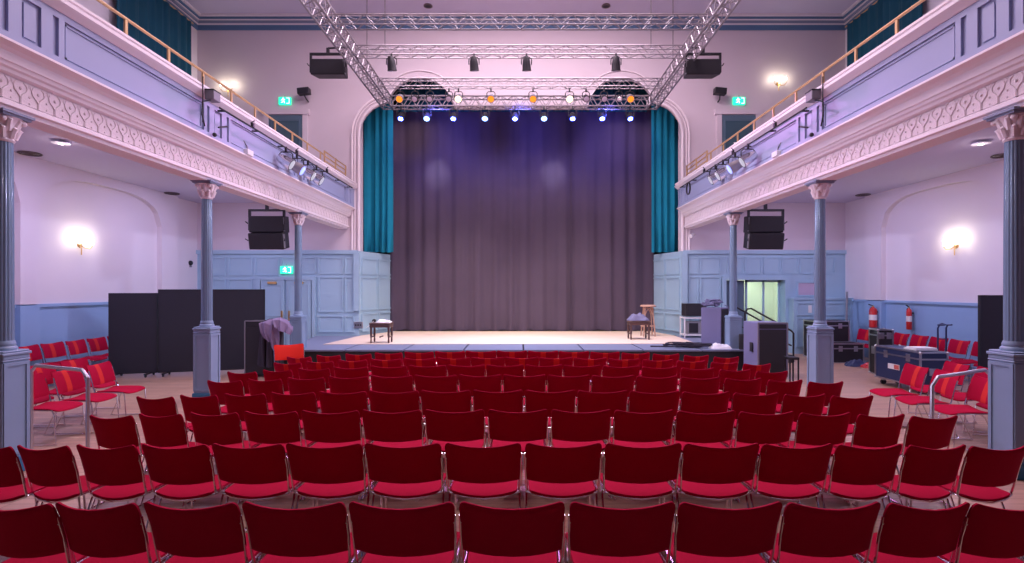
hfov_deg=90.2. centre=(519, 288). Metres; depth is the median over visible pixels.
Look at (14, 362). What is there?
column
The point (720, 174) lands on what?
stage light
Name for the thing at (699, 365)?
chair
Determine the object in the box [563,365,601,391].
chair
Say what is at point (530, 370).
chair
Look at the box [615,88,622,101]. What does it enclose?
lantern
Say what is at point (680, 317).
shelf
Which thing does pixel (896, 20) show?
rail
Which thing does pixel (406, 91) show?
pelmet
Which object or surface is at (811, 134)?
clamp arm
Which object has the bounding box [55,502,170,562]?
chair
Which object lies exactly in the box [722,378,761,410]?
chair
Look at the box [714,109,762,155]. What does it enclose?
trim
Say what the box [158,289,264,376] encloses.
folding screen
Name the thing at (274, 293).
door
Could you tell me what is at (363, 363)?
chair
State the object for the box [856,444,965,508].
chair
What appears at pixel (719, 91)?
wall speaker
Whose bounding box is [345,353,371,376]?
chair
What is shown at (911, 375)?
chair
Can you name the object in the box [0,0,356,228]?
balcony
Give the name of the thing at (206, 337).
column
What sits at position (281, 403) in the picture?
chair
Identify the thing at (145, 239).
wall
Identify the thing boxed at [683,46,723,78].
loudspeaker
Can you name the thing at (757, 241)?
grille
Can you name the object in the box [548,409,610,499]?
chair
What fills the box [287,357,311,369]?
chair
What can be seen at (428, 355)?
chair
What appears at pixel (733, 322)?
column
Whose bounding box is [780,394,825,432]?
chair
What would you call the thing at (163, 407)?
chair
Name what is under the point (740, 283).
door
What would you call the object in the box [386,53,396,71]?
spotlight
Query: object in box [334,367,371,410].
chair
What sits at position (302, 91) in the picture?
wall speaker
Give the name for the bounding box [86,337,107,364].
chair
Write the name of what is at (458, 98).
lantern
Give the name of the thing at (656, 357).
chair
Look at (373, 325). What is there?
stool
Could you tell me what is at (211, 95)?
box
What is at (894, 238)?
wall
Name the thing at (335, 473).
chair
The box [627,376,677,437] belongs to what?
chair
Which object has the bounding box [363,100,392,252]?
curtain
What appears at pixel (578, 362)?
chair
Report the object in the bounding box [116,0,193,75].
window curtain
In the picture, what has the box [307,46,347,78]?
loudspeaker
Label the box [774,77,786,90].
wall sconce
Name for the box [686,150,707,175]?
guard
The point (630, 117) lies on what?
spotlight
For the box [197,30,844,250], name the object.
wall
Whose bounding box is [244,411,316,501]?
chair
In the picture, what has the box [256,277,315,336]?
trim
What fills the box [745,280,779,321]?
window
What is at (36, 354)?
chair
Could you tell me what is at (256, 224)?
grille
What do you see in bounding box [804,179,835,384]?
column
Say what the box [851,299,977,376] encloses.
wainscoting
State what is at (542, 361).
chair
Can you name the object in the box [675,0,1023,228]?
balcony
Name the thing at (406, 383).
chair
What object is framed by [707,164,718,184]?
can
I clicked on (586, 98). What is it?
lantern
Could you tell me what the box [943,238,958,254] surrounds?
wall sconce
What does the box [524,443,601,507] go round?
chair
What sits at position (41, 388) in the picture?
chair
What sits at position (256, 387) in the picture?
chair
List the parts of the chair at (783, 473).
frame, leg, seat, seat rail, backrest, frame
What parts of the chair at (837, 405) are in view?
seat, backrest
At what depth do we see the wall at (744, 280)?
17.60 m
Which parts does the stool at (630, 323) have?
leg, seat frame, leg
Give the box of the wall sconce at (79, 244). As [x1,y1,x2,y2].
[77,237,93,254]
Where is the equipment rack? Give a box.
[680,303,705,337]
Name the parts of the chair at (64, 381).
backrest, frame, seat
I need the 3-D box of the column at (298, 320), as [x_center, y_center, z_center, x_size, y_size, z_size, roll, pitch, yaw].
[-5.260,0.045,12.100,0.340,3.710,0.340,0,0,0]
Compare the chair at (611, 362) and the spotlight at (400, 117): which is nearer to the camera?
the chair at (611, 362)
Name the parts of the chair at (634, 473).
leg, frame, seat, seat rail, backrest, leg, frame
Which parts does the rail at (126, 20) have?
rail post, rail post, rail post, rail post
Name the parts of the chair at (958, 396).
seat, leg, backrest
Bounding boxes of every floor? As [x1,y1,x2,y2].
[0,353,1023,562]
[324,331,690,344]
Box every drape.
[390,107,474,330]
[475,112,570,330]
[571,106,653,330]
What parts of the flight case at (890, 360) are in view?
lid, handle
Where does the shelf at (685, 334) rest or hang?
attached to the equipment rack
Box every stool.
[369,322,393,342]
[627,320,650,339]
[640,305,655,336]
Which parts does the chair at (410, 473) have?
frame, backrest, seat rail, seat, leg, frame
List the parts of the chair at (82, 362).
backrest, seat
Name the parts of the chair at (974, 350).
seat, backrest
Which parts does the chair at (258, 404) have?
seat, backrest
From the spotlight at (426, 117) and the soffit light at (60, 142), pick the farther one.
the spotlight at (426, 117)
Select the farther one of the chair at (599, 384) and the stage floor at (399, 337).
the stage floor at (399, 337)
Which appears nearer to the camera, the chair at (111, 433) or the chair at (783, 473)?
the chair at (783, 473)
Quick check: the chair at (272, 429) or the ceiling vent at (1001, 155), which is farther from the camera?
the ceiling vent at (1001, 155)
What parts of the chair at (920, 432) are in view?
seat, frame, backrest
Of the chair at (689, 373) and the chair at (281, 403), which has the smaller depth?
the chair at (281, 403)
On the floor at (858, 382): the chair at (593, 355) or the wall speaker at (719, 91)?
the chair at (593, 355)
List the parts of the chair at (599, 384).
backrest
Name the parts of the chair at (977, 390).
leg, seat, leg, frame, backrest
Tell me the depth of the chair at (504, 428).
4.59 m
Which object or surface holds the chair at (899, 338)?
on the floor at (858, 382)
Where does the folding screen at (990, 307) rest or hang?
on the floor at (858, 382)
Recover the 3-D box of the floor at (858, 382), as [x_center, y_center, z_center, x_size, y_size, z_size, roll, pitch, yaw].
[0.040,2.000,7.450,20.040,0.200,21.500,0,0,0]
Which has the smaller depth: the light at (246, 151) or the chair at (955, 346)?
the light at (246, 151)
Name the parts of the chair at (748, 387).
backrest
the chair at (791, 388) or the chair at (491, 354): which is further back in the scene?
the chair at (491, 354)
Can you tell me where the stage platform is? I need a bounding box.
[284,330,743,370]
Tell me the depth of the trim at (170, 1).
15.22 m
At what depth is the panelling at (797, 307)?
14.95 m
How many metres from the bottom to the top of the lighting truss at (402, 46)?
0.228 m
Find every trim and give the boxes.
[166,0,876,29]
[168,0,874,24]
[171,0,871,22]
[175,0,867,19]
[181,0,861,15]
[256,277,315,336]
[261,109,309,149]
[351,70,689,250]
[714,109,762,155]
[722,277,788,321]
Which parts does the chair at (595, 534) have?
frame, seat, frame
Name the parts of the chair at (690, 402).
backrest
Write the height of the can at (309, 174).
0.475 m
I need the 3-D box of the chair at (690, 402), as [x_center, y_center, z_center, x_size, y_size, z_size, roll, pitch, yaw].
[1.952,1.487,5.609,0.521,0.818,0.586,0,0,-2]
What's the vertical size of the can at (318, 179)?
0.475 m
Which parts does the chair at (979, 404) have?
leg, seat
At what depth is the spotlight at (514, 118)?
14.76 m
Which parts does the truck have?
rail, rail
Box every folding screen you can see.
[108,293,157,377]
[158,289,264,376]
[978,295,1002,367]
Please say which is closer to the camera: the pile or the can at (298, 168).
the pile
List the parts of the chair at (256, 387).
backrest, seat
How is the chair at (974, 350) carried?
on the floor at (858, 382)
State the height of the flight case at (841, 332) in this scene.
1.055 m
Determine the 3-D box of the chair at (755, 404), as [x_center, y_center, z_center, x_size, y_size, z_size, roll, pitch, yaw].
[2.453,1.487,5.555,0.489,0.818,0.586,0,0,-2]
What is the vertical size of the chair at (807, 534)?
0.818 m
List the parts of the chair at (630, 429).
frame, seat, backrest, frame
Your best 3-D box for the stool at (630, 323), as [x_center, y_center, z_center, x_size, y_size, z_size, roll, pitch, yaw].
[3.285,1.128,14.139,0.580,0.520,0.440,0,0,0]
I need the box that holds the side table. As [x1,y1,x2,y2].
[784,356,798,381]
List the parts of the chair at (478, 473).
frame, backrest, seat rail, seat, leg, frame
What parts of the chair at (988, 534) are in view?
frame, seat, backrest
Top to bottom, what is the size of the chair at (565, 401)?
0.818 m
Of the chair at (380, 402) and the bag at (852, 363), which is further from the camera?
the bag at (852, 363)
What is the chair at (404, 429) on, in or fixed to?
on the floor at (858, 382)
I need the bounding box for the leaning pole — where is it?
[845,292,847,320]
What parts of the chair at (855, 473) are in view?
frame, leg, seat, seat rail, backrest, frame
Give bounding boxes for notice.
[808,305,811,312]
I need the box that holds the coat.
[257,317,292,367]
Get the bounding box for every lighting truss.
[299,0,392,109]
[332,14,707,29]
[354,45,685,58]
[376,78,663,88]
[390,95,649,109]
[647,0,740,109]
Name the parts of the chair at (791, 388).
seat, backrest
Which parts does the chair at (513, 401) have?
backrest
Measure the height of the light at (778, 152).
0.268 m
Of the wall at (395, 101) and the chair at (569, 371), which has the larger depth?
the wall at (395, 101)
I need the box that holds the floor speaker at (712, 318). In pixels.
[701,307,728,343]
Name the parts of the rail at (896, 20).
rail post, rail post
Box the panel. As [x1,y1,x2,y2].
[354,322,362,327]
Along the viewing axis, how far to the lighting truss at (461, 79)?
13.40 m
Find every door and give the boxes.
[261,280,284,344]
[269,115,301,147]
[287,280,311,344]
[722,115,755,151]
[726,280,743,333]
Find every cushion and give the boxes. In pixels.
[369,322,393,324]
[627,320,650,322]
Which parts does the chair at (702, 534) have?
frame, seat, frame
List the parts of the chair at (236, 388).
seat, backrest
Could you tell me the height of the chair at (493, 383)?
0.818 m
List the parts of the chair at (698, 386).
backrest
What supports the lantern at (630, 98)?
hanging from the lighting truss at (461, 79)
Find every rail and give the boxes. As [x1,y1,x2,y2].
[30,364,89,449]
[96,0,325,159]
[706,0,924,159]
[930,368,987,418]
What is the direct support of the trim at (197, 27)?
attached to the wall at (145, 239)
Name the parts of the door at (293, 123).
glass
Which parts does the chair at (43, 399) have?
seat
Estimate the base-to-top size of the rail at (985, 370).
0.999 m
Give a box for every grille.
[246,328,273,372]
[248,234,282,248]
[249,217,281,231]
[310,59,342,72]
[687,305,704,314]
[688,59,720,72]
[721,309,728,343]
[740,335,743,343]
[750,217,783,231]
[750,234,783,248]
[760,330,785,372]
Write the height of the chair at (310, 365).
0.818 m
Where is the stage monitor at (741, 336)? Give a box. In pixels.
[739,334,743,349]
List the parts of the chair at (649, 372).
backrest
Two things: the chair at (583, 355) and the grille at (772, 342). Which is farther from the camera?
the grille at (772, 342)
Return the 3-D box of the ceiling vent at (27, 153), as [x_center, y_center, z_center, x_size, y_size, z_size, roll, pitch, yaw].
[-9.296,-2.568,9.675,0.364,0.028,0.364,0,0,0]
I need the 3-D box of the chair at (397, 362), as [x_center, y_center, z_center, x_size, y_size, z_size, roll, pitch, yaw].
[-2.076,1.487,8.152,0.496,0.818,0.586,0,0,2]
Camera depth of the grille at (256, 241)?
11.58 m
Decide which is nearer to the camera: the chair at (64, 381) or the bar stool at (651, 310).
the chair at (64, 381)
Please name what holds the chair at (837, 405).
on the floor at (858, 382)
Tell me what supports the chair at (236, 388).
on the floor at (858, 382)
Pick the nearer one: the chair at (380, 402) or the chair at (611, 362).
the chair at (380, 402)
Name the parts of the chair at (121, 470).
frame, backrest, seat rail, seat, leg, frame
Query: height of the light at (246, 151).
0.268 m
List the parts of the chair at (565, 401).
seat, backrest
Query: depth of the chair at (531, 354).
8.92 m
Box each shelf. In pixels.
[680,317,700,318]
[680,333,700,335]
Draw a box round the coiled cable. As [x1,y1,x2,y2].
[686,182,690,194]
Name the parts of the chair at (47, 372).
backrest, seat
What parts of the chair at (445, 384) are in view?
backrest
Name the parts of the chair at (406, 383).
backrest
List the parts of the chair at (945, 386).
seat, frame, backrest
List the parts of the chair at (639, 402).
backrest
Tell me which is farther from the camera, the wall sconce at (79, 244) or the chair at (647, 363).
the wall sconce at (79, 244)
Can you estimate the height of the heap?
0.367 m
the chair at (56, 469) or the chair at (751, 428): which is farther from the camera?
the chair at (751, 428)
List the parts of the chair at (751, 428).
frame, seat, backrest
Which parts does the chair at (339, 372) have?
backrest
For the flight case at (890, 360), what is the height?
0.780 m
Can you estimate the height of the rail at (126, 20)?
0.290 m
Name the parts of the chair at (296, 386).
backrest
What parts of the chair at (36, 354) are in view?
backrest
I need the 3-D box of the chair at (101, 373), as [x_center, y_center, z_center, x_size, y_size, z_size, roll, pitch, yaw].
[-5.895,1.487,7.446,0.586,0.818,0.494,0,0,-6]
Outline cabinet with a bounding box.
[244,320,283,374]
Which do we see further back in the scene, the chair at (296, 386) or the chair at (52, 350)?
the chair at (52, 350)
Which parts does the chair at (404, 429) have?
backrest, seat, frame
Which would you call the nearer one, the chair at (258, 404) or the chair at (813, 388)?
the chair at (258, 404)
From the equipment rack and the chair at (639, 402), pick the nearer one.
the chair at (639, 402)
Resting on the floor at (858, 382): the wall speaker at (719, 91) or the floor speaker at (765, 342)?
the floor speaker at (765, 342)
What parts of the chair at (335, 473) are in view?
frame, leg, backrest, seat rail, seat, leg, frame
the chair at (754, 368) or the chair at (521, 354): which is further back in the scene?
the chair at (521, 354)
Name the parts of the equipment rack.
control panel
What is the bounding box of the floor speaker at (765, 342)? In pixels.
[744,321,787,376]
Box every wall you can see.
[14,0,196,304]
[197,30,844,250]
[372,89,670,329]
[744,280,744,310]
[845,0,1003,302]
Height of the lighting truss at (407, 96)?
0.338 m
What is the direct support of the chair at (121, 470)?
on the floor at (858, 382)
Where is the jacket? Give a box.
[627,313,648,320]
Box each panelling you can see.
[196,250,846,344]
[788,298,853,353]
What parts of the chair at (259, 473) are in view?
frame, backrest, seat rail, seat, frame, leg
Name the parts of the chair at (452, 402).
backrest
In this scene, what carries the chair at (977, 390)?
on the floor at (858, 382)
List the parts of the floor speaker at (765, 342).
panel, edge trim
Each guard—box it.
[324,150,345,175]
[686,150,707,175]
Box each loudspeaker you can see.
[245,205,289,249]
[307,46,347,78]
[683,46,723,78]
[743,204,786,249]
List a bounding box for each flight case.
[803,319,849,356]
[834,341,864,362]
[868,328,893,373]
[874,344,948,393]
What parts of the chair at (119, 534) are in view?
frame, seat, frame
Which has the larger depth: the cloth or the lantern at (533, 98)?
the lantern at (533, 98)
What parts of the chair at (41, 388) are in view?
backrest, leg, leg, seat, leg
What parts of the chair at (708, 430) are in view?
frame, seat, backrest, frame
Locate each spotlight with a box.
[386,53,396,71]
[397,106,404,121]
[423,106,430,121]
[449,106,457,121]
[468,53,479,71]
[481,106,488,121]
[511,106,518,121]
[521,53,531,71]
[540,106,547,121]
[568,106,576,121]
[598,106,605,121]
[610,53,621,71]
[626,106,633,121]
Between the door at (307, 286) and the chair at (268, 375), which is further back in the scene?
the door at (307, 286)
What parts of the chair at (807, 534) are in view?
frame, seat, frame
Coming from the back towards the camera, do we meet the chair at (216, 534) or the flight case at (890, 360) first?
the flight case at (890, 360)
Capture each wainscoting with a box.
[15,302,107,370]
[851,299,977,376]
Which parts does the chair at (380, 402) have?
backrest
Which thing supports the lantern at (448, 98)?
hanging from the lighting truss at (461, 79)
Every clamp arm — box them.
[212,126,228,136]
[798,126,813,136]
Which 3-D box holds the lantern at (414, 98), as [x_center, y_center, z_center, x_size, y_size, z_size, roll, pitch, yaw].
[-2.790,-5.139,13.551,0.208,0.381,0.270,0,0,0]
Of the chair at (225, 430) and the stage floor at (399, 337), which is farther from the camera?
the stage floor at (399, 337)
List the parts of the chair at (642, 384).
backrest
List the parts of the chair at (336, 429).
backrest, seat, frame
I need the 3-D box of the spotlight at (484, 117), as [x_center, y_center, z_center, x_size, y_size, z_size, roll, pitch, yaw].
[-1.014,-5.093,14.788,0.233,0.444,0.241,0,0,39]
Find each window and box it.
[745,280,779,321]
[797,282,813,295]
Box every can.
[276,147,295,169]
[291,154,305,175]
[302,160,316,180]
[312,165,324,185]
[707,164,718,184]
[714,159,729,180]
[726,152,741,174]
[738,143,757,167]
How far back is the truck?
10.17 m
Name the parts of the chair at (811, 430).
frame, seat, backrest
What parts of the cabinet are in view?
panel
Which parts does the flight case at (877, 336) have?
handle, lid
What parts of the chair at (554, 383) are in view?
backrest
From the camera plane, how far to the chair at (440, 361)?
8.04 m
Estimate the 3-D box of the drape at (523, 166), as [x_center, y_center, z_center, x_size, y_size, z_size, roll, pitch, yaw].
[0.110,-2.356,16.949,3.221,7.487,0.155,0,0,0]
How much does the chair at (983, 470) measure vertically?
0.818 m
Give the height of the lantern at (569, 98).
0.393 m
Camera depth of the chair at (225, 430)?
4.47 m
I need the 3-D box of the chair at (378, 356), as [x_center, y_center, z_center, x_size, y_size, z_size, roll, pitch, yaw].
[-2.231,1.487,8.920,0.484,0.818,0.586,0,0,2]
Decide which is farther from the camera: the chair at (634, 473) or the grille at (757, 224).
the grille at (757, 224)
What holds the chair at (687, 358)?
on the floor at (858, 382)
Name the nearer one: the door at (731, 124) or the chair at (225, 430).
the chair at (225, 430)
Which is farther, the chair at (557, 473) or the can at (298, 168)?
the can at (298, 168)
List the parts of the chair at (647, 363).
backrest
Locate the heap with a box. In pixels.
[701,299,728,310]
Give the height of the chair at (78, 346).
0.818 m
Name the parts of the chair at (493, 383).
backrest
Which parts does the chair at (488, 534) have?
frame, seat, frame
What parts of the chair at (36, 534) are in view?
backrest, seat, frame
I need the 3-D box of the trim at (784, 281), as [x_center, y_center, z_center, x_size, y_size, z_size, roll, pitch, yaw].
[7.050,0.765,15.470,2.000,2.270,0.460,0,0,0]
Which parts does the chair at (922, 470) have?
frame, seat, seat rail, backrest, frame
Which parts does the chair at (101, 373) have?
backrest, frame, seat, leg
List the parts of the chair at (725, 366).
backrest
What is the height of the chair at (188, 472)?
0.818 m
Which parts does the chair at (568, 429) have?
frame, seat, backrest, frame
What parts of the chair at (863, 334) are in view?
backrest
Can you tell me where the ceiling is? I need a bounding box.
[186,0,856,12]
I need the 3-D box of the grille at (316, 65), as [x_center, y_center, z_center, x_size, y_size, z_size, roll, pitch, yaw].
[-4.503,-5.191,11.893,0.753,0.307,0.056,0,0,0]
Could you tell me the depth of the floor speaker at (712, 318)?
12.75 m
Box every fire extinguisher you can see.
[868,304,877,327]
[906,305,913,329]
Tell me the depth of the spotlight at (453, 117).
14.77 m
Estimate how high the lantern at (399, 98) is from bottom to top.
0.393 m
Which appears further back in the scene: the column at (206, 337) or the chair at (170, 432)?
the column at (206, 337)
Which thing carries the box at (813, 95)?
attached to the balcony at (912, 109)
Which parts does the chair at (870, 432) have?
frame, seat, backrest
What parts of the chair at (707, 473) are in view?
leg, frame, seat, seat rail, backrest, leg, frame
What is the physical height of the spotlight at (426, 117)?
0.444 m
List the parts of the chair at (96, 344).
backrest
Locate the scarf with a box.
[375,319,391,322]
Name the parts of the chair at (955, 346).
backrest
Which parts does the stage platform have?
deck panel, deck panel, deck panel, deck panel, deck panel, deck panel, deck panel, cable coils, deck panel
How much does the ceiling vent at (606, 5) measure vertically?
0.055 m
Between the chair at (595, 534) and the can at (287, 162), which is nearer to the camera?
the chair at (595, 534)
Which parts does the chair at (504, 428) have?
frame, seat, backrest, frame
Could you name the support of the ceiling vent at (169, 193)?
attached to the balcony at (126, 113)
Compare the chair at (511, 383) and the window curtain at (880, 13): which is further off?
the window curtain at (880, 13)
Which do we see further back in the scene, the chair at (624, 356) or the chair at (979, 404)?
the chair at (624, 356)
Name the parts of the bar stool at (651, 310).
leg, seat, leg, leg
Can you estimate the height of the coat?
1.050 m
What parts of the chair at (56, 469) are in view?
frame, backrest, seat rail, seat, leg, frame, leg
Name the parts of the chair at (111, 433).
backrest, frame, seat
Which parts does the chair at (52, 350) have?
backrest, seat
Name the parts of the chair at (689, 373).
backrest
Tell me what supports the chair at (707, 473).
on the floor at (858, 382)
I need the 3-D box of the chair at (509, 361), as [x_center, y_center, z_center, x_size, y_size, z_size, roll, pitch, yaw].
[0.032,1.487,8.345,0.549,0.818,0.586,0,0,0]
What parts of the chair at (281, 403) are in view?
backrest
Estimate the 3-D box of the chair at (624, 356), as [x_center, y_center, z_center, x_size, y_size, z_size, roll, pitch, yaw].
[1.963,1.487,8.920,0.493,0.818,0.586,0,0,-2]
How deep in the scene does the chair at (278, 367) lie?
7.48 m
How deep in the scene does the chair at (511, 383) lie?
6.44 m
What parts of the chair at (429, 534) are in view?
frame, seat, frame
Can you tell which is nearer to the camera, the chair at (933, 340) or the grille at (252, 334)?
the grille at (252, 334)
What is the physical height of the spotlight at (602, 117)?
0.444 m
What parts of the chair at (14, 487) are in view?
backrest, seat rail, seat, frame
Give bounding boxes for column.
[0,107,34,470]
[190,179,222,396]
[288,212,307,347]
[723,212,743,348]
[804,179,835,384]
[983,106,1023,479]
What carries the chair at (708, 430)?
on the floor at (858, 382)
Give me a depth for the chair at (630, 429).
4.57 m
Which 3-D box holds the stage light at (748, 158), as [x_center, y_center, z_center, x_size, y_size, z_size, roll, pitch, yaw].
[4.552,-2.663,10.192,0.361,0.475,0.255,0,0,0]
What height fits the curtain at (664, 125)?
5.840 m
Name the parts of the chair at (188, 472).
frame, backrest, seat rail, seat, frame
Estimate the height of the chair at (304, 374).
0.818 m
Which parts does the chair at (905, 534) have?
frame, seat, frame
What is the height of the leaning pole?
1.827 m
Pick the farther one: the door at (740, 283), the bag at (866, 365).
the door at (740, 283)
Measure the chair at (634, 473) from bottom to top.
0.818 m
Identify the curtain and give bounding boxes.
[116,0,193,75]
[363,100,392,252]
[390,106,653,330]
[651,100,677,251]
[845,0,922,66]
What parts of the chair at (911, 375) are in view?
leg, seat, frame, backrest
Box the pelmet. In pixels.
[398,79,646,111]
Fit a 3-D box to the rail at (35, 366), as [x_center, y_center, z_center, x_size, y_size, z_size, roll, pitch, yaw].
[-5.216,1.375,5.775,0.792,1.051,0.099,0,0,4]
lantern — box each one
[395,88,404,102]
[411,88,418,101]
[426,88,433,101]
[445,88,452,101]
[454,88,462,102]
[486,88,495,102]
[528,88,537,102]
[565,88,573,102]
[582,88,589,101]
[600,88,607,101]
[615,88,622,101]
[625,88,634,102]
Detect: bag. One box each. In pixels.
[844,359,864,366]
[860,362,868,368]
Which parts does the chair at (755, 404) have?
backrest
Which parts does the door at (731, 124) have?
glass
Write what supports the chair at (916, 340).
on the floor at (858, 382)
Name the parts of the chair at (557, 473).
leg, frame, seat, seat rail, backrest, leg, frame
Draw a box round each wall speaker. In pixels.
[297,87,310,102]
[713,87,726,102]
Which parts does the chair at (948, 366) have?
seat, frame, backrest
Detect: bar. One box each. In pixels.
[217,107,352,187]
[680,107,808,187]
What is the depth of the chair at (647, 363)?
7.82 m
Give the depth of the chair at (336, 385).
6.30 m
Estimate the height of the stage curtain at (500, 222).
7.487 m
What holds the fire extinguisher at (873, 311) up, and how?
attached to the wall at (894, 238)
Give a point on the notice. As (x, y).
(809, 306)
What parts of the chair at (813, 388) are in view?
seat, backrest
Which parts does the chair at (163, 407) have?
backrest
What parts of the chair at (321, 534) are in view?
frame, seat, frame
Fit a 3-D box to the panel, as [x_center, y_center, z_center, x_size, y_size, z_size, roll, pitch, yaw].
[-4.845,1.080,15.279,0.280,0.200,0.042,0,0,0]
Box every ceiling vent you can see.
[17,151,42,156]
[164,192,179,194]
[423,3,432,8]
[601,3,610,8]
[855,193,870,196]
[990,153,1003,158]
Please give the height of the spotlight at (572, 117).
0.444 m
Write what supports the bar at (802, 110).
attached to the balcony at (912, 109)
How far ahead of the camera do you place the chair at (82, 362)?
7.89 m
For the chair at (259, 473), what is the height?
0.818 m
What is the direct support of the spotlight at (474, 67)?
hanging from the lighting truss at (402, 46)
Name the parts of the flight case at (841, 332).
lid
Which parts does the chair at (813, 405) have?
seat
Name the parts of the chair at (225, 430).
backrest, seat, frame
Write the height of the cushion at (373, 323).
0.050 m
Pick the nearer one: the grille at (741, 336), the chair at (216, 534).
the chair at (216, 534)
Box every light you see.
[51,140,70,145]
[243,141,253,156]
[772,142,781,157]
[971,141,990,145]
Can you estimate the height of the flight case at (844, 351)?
0.535 m
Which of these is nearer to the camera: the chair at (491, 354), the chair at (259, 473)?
the chair at (259, 473)
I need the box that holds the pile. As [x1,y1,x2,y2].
[904,346,937,350]
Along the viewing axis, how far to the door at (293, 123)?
15.24 m
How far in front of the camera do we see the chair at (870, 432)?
4.42 m
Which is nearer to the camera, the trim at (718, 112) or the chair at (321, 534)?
the chair at (321, 534)
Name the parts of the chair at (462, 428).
frame, backrest, seat, frame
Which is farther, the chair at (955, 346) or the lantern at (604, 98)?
the lantern at (604, 98)
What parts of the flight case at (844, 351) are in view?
lid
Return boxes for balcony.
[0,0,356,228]
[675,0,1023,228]
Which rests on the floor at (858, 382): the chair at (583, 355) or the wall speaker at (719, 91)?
the chair at (583, 355)
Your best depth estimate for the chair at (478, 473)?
3.60 m
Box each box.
[201,76,220,125]
[805,76,823,125]
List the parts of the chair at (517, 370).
backrest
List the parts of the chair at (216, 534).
frame, seat, frame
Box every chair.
[0,446,80,508]
[0,503,87,562]
[17,445,128,509]
[18,344,60,385]
[30,362,90,425]
[34,373,85,445]
[34,395,57,427]
[40,341,85,384]
[51,366,118,433]
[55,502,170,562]
[60,357,120,415]
[65,339,107,364]
[76,444,186,529]
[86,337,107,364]
[86,361,145,422]
[89,415,160,508]
[136,396,191,472]
[139,413,209,507]
[141,443,248,528]
[144,501,262,562]
[180,394,245,441]
[189,412,261,504]
[207,380,244,440]
[212,443,314,531]
[224,393,287,456]
[227,371,258,395]
[242,501,360,562]
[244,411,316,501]
[247,379,301,433]
[263,370,292,394]
[270,392,317,457]
[274,343,303,361]
[274,362,302,378]
[286,443,382,558]
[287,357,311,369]
[287,377,326,434]
[298,368,330,392]
[301,410,375,501]
[306,361,334,376]
[316,355,340,389]
[318,391,368,427]
[328,376,369,405]
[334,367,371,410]
[338,360,370,398]
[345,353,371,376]
[349,501,464,562]
[362,410,430,500]
[365,443,450,507]
[368,390,424,442]
[370,359,401,367]
[371,366,407,377]
[371,375,420,409]
[375,352,403,365]
[403,358,436,375]
[405,352,433,358]
[408,365,446,390]
[414,375,457,427]
[420,390,471,443]
[425,409,487,499]
[435,351,465,363]
[437,357,470,369]
[445,442,521,513]
[447,365,484,391]
[459,374,501,406]
[459,501,564,562]
[466,351,496,358]
[471,357,504,375]
[473,390,523,465]
[486,364,523,411]
[488,409,547,499]
[497,350,526,358]
[503,374,545,406]
[505,357,538,376]
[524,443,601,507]
[525,364,562,391]
[525,390,575,428]
[527,351,557,358]
[539,357,572,369]
[547,375,589,438]
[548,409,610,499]
[558,351,588,361]
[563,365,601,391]
[563,501,674,562]
[573,357,606,375]
[577,390,627,427]
[590,352,619,365]
[591,375,634,405]
[594,443,681,523]
[602,365,639,390]
[605,410,673,500]
[608,358,640,366]
[621,352,649,375]
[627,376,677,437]
[628,391,679,442]
[634,366,677,416]
[641,359,673,371]
[652,353,679,366]
[662,410,735,501]
[662,443,758,509]
[665,501,781,562]
[667,391,729,466]
[672,377,720,435]
[676,360,705,385]
[677,368,714,410]
[683,355,708,368]
[710,362,737,390]
[713,357,738,362]
[718,369,750,392]
[720,411,794,503]
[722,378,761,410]
[730,443,832,554]
[731,392,778,457]
[742,363,770,379]
[755,371,787,394]
[763,501,880,562]
[765,379,802,440]
[776,412,850,504]
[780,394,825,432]
[795,444,901,509]
[805,381,843,415]
[826,395,872,474]
[833,413,904,506]
[854,502,969,562]
[856,329,868,344]
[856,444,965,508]
[869,363,928,426]
[881,415,957,507]
[894,332,909,345]
[894,369,959,437]
[907,361,969,422]
[909,334,928,345]
[910,446,1023,560]
[928,336,948,351]
[929,375,987,450]
[937,503,1023,562]
[938,366,987,432]
[947,339,970,379]
[951,341,977,384]
[972,402,987,435]
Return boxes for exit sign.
[279,97,290,104]
[280,264,292,273]
[733,97,744,104]
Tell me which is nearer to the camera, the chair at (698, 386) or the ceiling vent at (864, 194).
the chair at (698, 386)
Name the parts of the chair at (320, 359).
backrest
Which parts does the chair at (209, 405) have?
backrest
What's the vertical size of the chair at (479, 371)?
0.818 m
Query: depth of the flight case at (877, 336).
11.35 m
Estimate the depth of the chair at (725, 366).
7.54 m
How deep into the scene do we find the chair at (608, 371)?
7.17 m
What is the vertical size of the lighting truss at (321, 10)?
0.334 m
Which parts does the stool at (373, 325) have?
leg, seat frame, leg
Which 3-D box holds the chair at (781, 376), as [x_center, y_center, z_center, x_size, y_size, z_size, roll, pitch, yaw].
[3.314,1.487,6.968,0.438,0.818,0.586,0,0,-3]
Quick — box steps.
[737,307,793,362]
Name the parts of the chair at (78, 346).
backrest, seat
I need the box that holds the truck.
[937,323,961,385]
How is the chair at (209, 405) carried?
on the floor at (858, 382)
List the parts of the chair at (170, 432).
backrest, seat, frame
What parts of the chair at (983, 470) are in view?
frame, seat, seat rail, backrest, frame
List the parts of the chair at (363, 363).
backrest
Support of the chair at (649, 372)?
on the floor at (858, 382)
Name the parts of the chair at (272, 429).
backrest, seat, frame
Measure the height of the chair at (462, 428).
0.818 m

